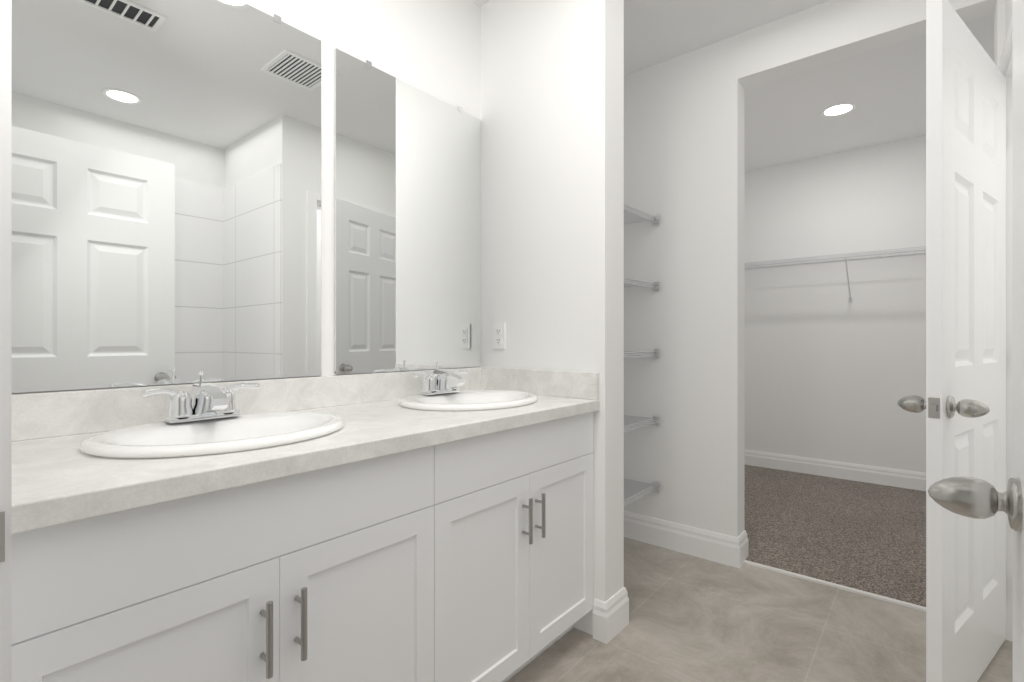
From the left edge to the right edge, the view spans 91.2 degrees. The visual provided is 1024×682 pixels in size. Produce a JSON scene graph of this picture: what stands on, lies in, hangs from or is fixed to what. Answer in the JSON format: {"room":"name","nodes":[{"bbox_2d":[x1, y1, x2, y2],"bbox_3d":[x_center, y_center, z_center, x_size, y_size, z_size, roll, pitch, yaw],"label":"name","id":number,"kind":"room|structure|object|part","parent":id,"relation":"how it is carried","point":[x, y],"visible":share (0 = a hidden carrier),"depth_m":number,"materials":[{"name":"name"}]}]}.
{"room":"bathroom","nodes":[
{"label":"bathroom","id":0,"kind":"room"},
{"bbox_2d":[12,0,480,393],"bbox_3d":[-0.383,-0.195,2.020,0.120,2.570,2.740,0,0,40],"label":"wall","id":1,"kind":"structure","parent":0,"point":[432,47],"depth_m":1.81,"materials":[{"name":"white paint"}]},
{"bbox_2d":[12,0,321,392],"bbox_3d":[-0.874,-0.436,1.325,0.009,1.097,0.793,0,0,40],"label":"mirror","id":2,"kind":"object","parent":1,"relation":"attached to","point":[166,191],"visible":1,"depth_m":1.29,"materials":[{"name":"clear glass"}]},
{"bbox_2d":[12,367,479,440],"bbox_3d":[-0.627,0.165,1.613,0.020,0.100,1.556,0,0,40],"label":"backsplash","id":3,"kind":"structure","parent":1,"relation":"attached to","point":[33,414],"depth_m":1.26,"materials":[{"name":"beige stone"}]},
{"bbox_2d":[335,48,480,374],"bbox_3d":[-0.363,-0.436,1.941,0.009,1.097,0.704,0,0,40],"label":"mirror","id":4,"kind":"object","parent":1,"relation":"attached to","point":[407,227],"visible":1,"depth_m":1.88,"materials":[{"name":"clear glass"}]},
{"bbox_2d":[624,479,659,505],"bbox_3d":[0.373,0.779,2.501,0.421,0.042,0.794,0,0,40],"label":"shelf","id":5,"kind":"object","parent":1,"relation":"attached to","point":[654,486],"visible":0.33,"depth_m":2.62,"materials":[{"name":"silver metal"}]},
{"bbox_2d":[624,415,659,431],"bbox_3d":[0.373,0.424,2.501,0.421,0.042,0.794,0,0,40],"label":"shelf","id":6,"kind":"object","parent":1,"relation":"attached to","point":[630,421],"visible":0.27,"depth_m":2.62,"materials":[{"name":"silver metal"}]},
{"bbox_2d":[624,350,659,357],"bbox_3d":[0.373,0.067,2.501,0.421,0.042,0.794,0,0,40],"label":"shelf","id":7,"kind":"object","parent":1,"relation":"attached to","point":[655,353],"visible":0.27,"depth_m":2.59,"materials":[{"name":"silver metal"}]},
{"bbox_2d":[624,277,659,289],"bbox_3d":[0.373,-0.293,2.501,0.421,0.042,0.794,0,0,40],"label":"shelf","id":8,"kind":"object","parent":1,"relation":"attached to","point":[629,282],"visible":0.25,"depth_m":2.60,"materials":[{"name":"silver metal"}]},
{"bbox_2d":[624,204,659,223],"bbox_3d":[0.373,-0.646,2.501,0.421,0.042,0.794,0,0,40],"label":"shelf","id":9,"kind":"object","parent":1,"relation":"attached to","point":[631,215],"visible":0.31,"depth_m":2.63,"materials":[{"name":"silver metal"}]},
{"bbox_2d":[481,0,623,634],"bbox_3d":[0.146,-0.195,2.078,0.620,2.570,0.145,0,0,40],"label":"wall","id":10,"kind":"structure","parent":0,"point":[552,184],"depth_m":1.94,"materials":[{"name":"white paint"}]},
{"bbox_2d":[493,322,504,348],"bbox_3d":[-0.057,-0.022,2.147,0.070,0.115,0.007,0,0,40],"label":"electrical outlet","id":11,"kind":"object","parent":10,"relation":"attached to","point":[498,335],"visible":1,"depth_m":2.14,"materials":[{"name":"white plastic"}]},
{"bbox_2d":[480,367,599,400],"bbox_3d":[0.092,0.165,2.014,0.575,0.100,0.020,0,0,40],"label":"backsplash","id":12,"kind":"structure","parent":10,"relation":"attached to","point":[574,383],"depth_m":1.96,"materials":[{"name":"beige stone"}]},
{"bbox_2d":[593,587,628,629],"bbox_3d":[0.210,1.020,2.129,0.615,0.140,0.015,0,0,40],"label":"baseboard","id":13,"kind":"structure","parent":10,"relation":"attached to","point":[610,618],"depth_m":1.85,"materials":[{"name":"white paint"}]},
{"bbox_2d":[473,0,993,171],"bbox_3d":[0.851,-1.530,1.549,3.220,0.100,6.130,0,0,40],"label":"ceiling","id":14,"kind":"structure","parent":0,"point":[883,89],"depth_m":2.86,"materials":[{"name":"white paint"}]},
{"bbox_2d":[820,102,855,116],"bbox_3d":[2.085,-1.477,3.208,0.194,0.006,0.194,0,0,40],"label":"recessed light","id":15,"kind":"object","parent":14,"relation":"in","point":[838,109],"visible":1,"depth_m":3.20,"materials":[{"name":"white"}]},
{"bbox_2d":[506,537,1012,681],"bbox_3d":[0.268,1.140,0.613,2.920,0.100,3.945,0,0,40],"label":"floor","id":16,"kind":"structure","parent":0,"point":[694,619],"depth_m":1.85,"materials":[{"name":"beige tile"}]},
{"bbox_2d":[12,409,599,681],"bbox_3d":[-0.401,0.672,1.425,0.607,0.835,1.554,0,0,40],"label":"bathroom vanity","id":17,"kind":"object","parent":16,"relation":"on","point":[436,525],"depth_m":1.05,"materials":[{"name":"white paint"}]},
{"bbox_3d":[-0.574,0.699,0.812,0.019,0.572,0.388,0,0,40],"label":"door","id":18,"kind":"part","parent":17,"relation":"part of","materials":[{"name":"white paint"}]},
{"bbox_3d":[-0.450,0.335,0.961,0.019,0.150,0.776,0,0,40],"label":"panel","id":19,"kind":"part","parent":17,"relation":"part of","materials":[{"name":"white paint"}]},
{"bbox_3d":[-0.450,0.542,0.919,0.036,0.135,0.012,0,0,40],"label":"handle","id":20,"kind":"part","parent":17,"relation":"part of","materials":[{"name":"silver metal"}]},
{"bbox_3d":[-0.408,0.542,0.969,0.036,0.135,0.012,0,0,40],"label":"handle","id":21,"kind":"part","parent":17,"relation":"part of","materials":[{"name":"silver metal"}]},
{"bbox_2d":[12,397,599,524],"bbox_3d":[-0.405,0.235,1.428,0.598,0.040,1.556,0,0,40],"label":"countertop","id":22,"kind":"structure","parent":17,"relation":"on","point":[49,480],"depth_m":0.92,"materials":[{"name":"beige stone"}]},
{"bbox_2d":[160,381,243,420],"bbox_3d":[-0.738,0.150,1.226,0.137,0.088,0.156,0,0,40],"label":"faucet","id":23,"kind":"object","parent":22,"relation":"on","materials":[{"name":"silver metal"}]},
{"bbox_2d":[56,405,387,472],"bbox_3d":[-0.649,0.275,1.152,0.444,0.163,0.524,0,0,40],"label":"sink","id":24,"kind":"object","parent":22,"relation":"in","point":[112,446],"depth_m":1.14,"materials":[{"name":"white ceramic"}]},
{"bbox_2d":[420,369,467,392],"bbox_3d":[-0.234,0.150,1.846,0.137,0.088,0.155,0,0,40],"label":"faucet","id":25,"kind":"object","parent":22,"relation":"on","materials":[{"name":"silver metal"}]},
{"bbox_2d":[368,385,567,416],"bbox_3d":[-0.145,0.275,1.771,0.444,0.163,0.524,0,0,40],"label":"sink","id":26,"kind":"object","parent":22,"relation":"in","point":[479,398],"depth_m":1.81,"materials":[{"name":"white ceramic"}]},
{"bbox_3d":[-0.325,0.699,1.111,0.019,0.572,0.388,0,0,40],"label":"door","id":27,"kind":"part","parent":17,"relation":"part of","materials":[{"name":"white paint"}]},
{"bbox_3d":[-0.077,0.699,1.410,0.019,0.572,0.386,0,0,40],"label":"door","id":28,"kind":"part","parent":17,"relation":"part of","materials":[{"name":"white paint"}]},
{"bbox_3d":[0.047,0.335,1.559,0.019,0.150,0.772,0,0,40],"label":"panel","id":29,"kind":"part","parent":17,"relation":"part of","materials":[{"name":"white paint"}]},
{"bbox_3d":[0.047,0.542,1.517,0.036,0.135,0.012,0,0,40],"label":"handle","id":30,"kind":"part","parent":17,"relation":"part of","materials":[{"name":"silver metal"}]},
{"bbox_3d":[0.088,0.542,1.567,0.036,0.135,0.012,0,0,40],"label":"handle","id":31,"kind":"part","parent":17,"relation":"part of","materials":[{"name":"silver metal"}]},
{"bbox_3d":[0.170,0.699,1.708,0.019,0.572,0.386,0,0,40],"label":"door","id":32,"kind":"part","parent":17,"relation":"part of","materials":[{"name":"white paint"}]},
{"bbox_2d":[744,560,925,611],"bbox_3d":[1.480,1.135,2.186,0.905,0.110,0.025,0,0,40],"label":"threshold","id":33,"kind":"object","parent":16,"relation":"on","point":[857,591],"visible":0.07,"depth_m":2.21,"materials":[{"name":"white"}]},
{"bbox_2d":[624,0,1012,640],"bbox_3d":[1.531,-0.195,2.134,2.680,2.570,0.120,0,0,40],"label":"wall","id":34,"kind":"structure","parent":0,"point":[684,146],"depth_m":2.52,"materials":[{"name":"white paint"}]},
{"bbox_2d":[624,511,744,568],"bbox_3d":[0.776,1.020,2.673,0.830,0.140,0.015,0,0,40],"label":"baseboard","id":35,"kind":"structure","parent":34,"relation":"attached to","point":[708,545],"depth_m":2.57,"materials":[{"name":"white paint"}]},
{"bbox_2d":[742,530,748,558],"bbox_3d":[0.747,1.020,2.856,1.110,0.140,0.040,0,0,40],"label":"baseboard","id":36,"kind":"structure","parent":34,"relation":"attached to","point":[746,538],"depth_m":2.50,"materials":[{"name":"white paint"}]},
{"bbox_2d":[745,465,925,606],"bbox_3d":[1.868,1.134,3.284,2.570,0.112,2.160,0,0,40],"label":"floor","id":37,"kind":"structure","parent":0,"point":[867,537],"depth_m":2.85,"materials":[{"name":"brown carpet"}]},
{"bbox_2d":[745,135,925,472],"bbox_3d":[2.520,-0.195,4.069,2.570,2.570,0.120,0,0,40],"label":"wall","id":38,"kind":"structure","parent":0,"point":[832,373],"depth_m":3.94,"materials":[{"name":"white paint"}]},
{"bbox_2d":[745,246,925,301],"bbox_3d":[2.376,-0.473,3.895,2.325,0.347,0.328,0,0,40],"label":"closet shelf","id":39,"kind":"object","parent":38,"relation":"attached to","point":[801,260],"visible":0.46,"depth_m":3.80,"materials":[{"name":"silver metal"}]},
{"bbox_2d":[745,450,925,490],"bbox_3d":[2.477,1.020,4.017,2.330,0.140,0.015,0,0,40],"label":"baseboard","id":40,"kind":"structure","parent":38,"relation":"attached to","point":[834,469],"depth_m":3.93,"materials":[{"name":"white paint"}]},
{"bbox_2d":[1005,0,1012,77],"bbox_3d":[1.599,-1.220,1.496,0.120,0.520,0.775,0,0,40],"label":"wall","id":41,"kind":"structure","parent":0,"point":[1008,14],"depth_m":1.77,"materials":[{"name":"white paint"}]},
{"bbox_2d":[897,0,1005,681],"bbox_3d":[1.448,0.063,1.631,0.289,2.030,0.754,0,0,40],"label":"door","id":42,"kind":"structure","parent":41,"relation":"in","point":[964,404],"depth_m":1.50,"materials":[{"name":"white paint"}]},
{"bbox_3d":[1.218,0.185,1.425,0.199,0.064,0.081,0,0,40],"label":"knob","id":43,"kind":"part","parent":42,"relation":"part of","materials":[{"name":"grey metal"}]},
{"bbox_2d":[999,11,1012,74],"bbox_3d":[1.575,0.036,1.479,0.136,2.107,0.831,0,0,40],"label":"trim","id":44,"kind":"structure","parent":41,"relation":"attached to","point":[1006,53],"depth_m":1.69,"materials":[{"name":"white paint"}]},
{"bbox_3d":[-0.271,-1.220,0.225,0.935,0.520,0.120,0,0,40],"label":"wall","id":45,"kind":"structure","parent":0,"visible":0},
{"bbox_2d":[0,511,4,561],"bbox_3d":[-0.584,0.220,0.550,0.001,0.056,0.040,0,0,40],"label":"strike plate","id":46,"kind":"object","parent":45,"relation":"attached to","point":[2,536],"depth_m":0.56,"materials":[{"name":"grey metal"}]},
{"bbox_2d":[0,0,11,681],"bbox_3d":[-0.266,0.040,0.231,1.035,2.100,0.137,0,0,40],"label":"trim","id":47,"kind":"structure","parent":45,"relation":"attached to","point":[6,322],"depth_m":0.57,"materials":[{"name":"white paint"}]},
{"bbox_2d":[928,0,1023,681],"bbox_3d":[0.399,0.063,0.321,0.205,2.030,0.850,0,0,40],"label":"door","id":48,"kind":"structure","parent":45,"relation":"in","point":[973,497],"depth_m":0.61,"materials":[{"name":"white paint"}]},
{"bbox_3d":[0.625,0.197,0.594,0.205,0.064,0.064,0,0,40],"label":"knob","id":49,"kind":"part","parent":48,"relation":"part of","materials":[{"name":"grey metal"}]}
]}

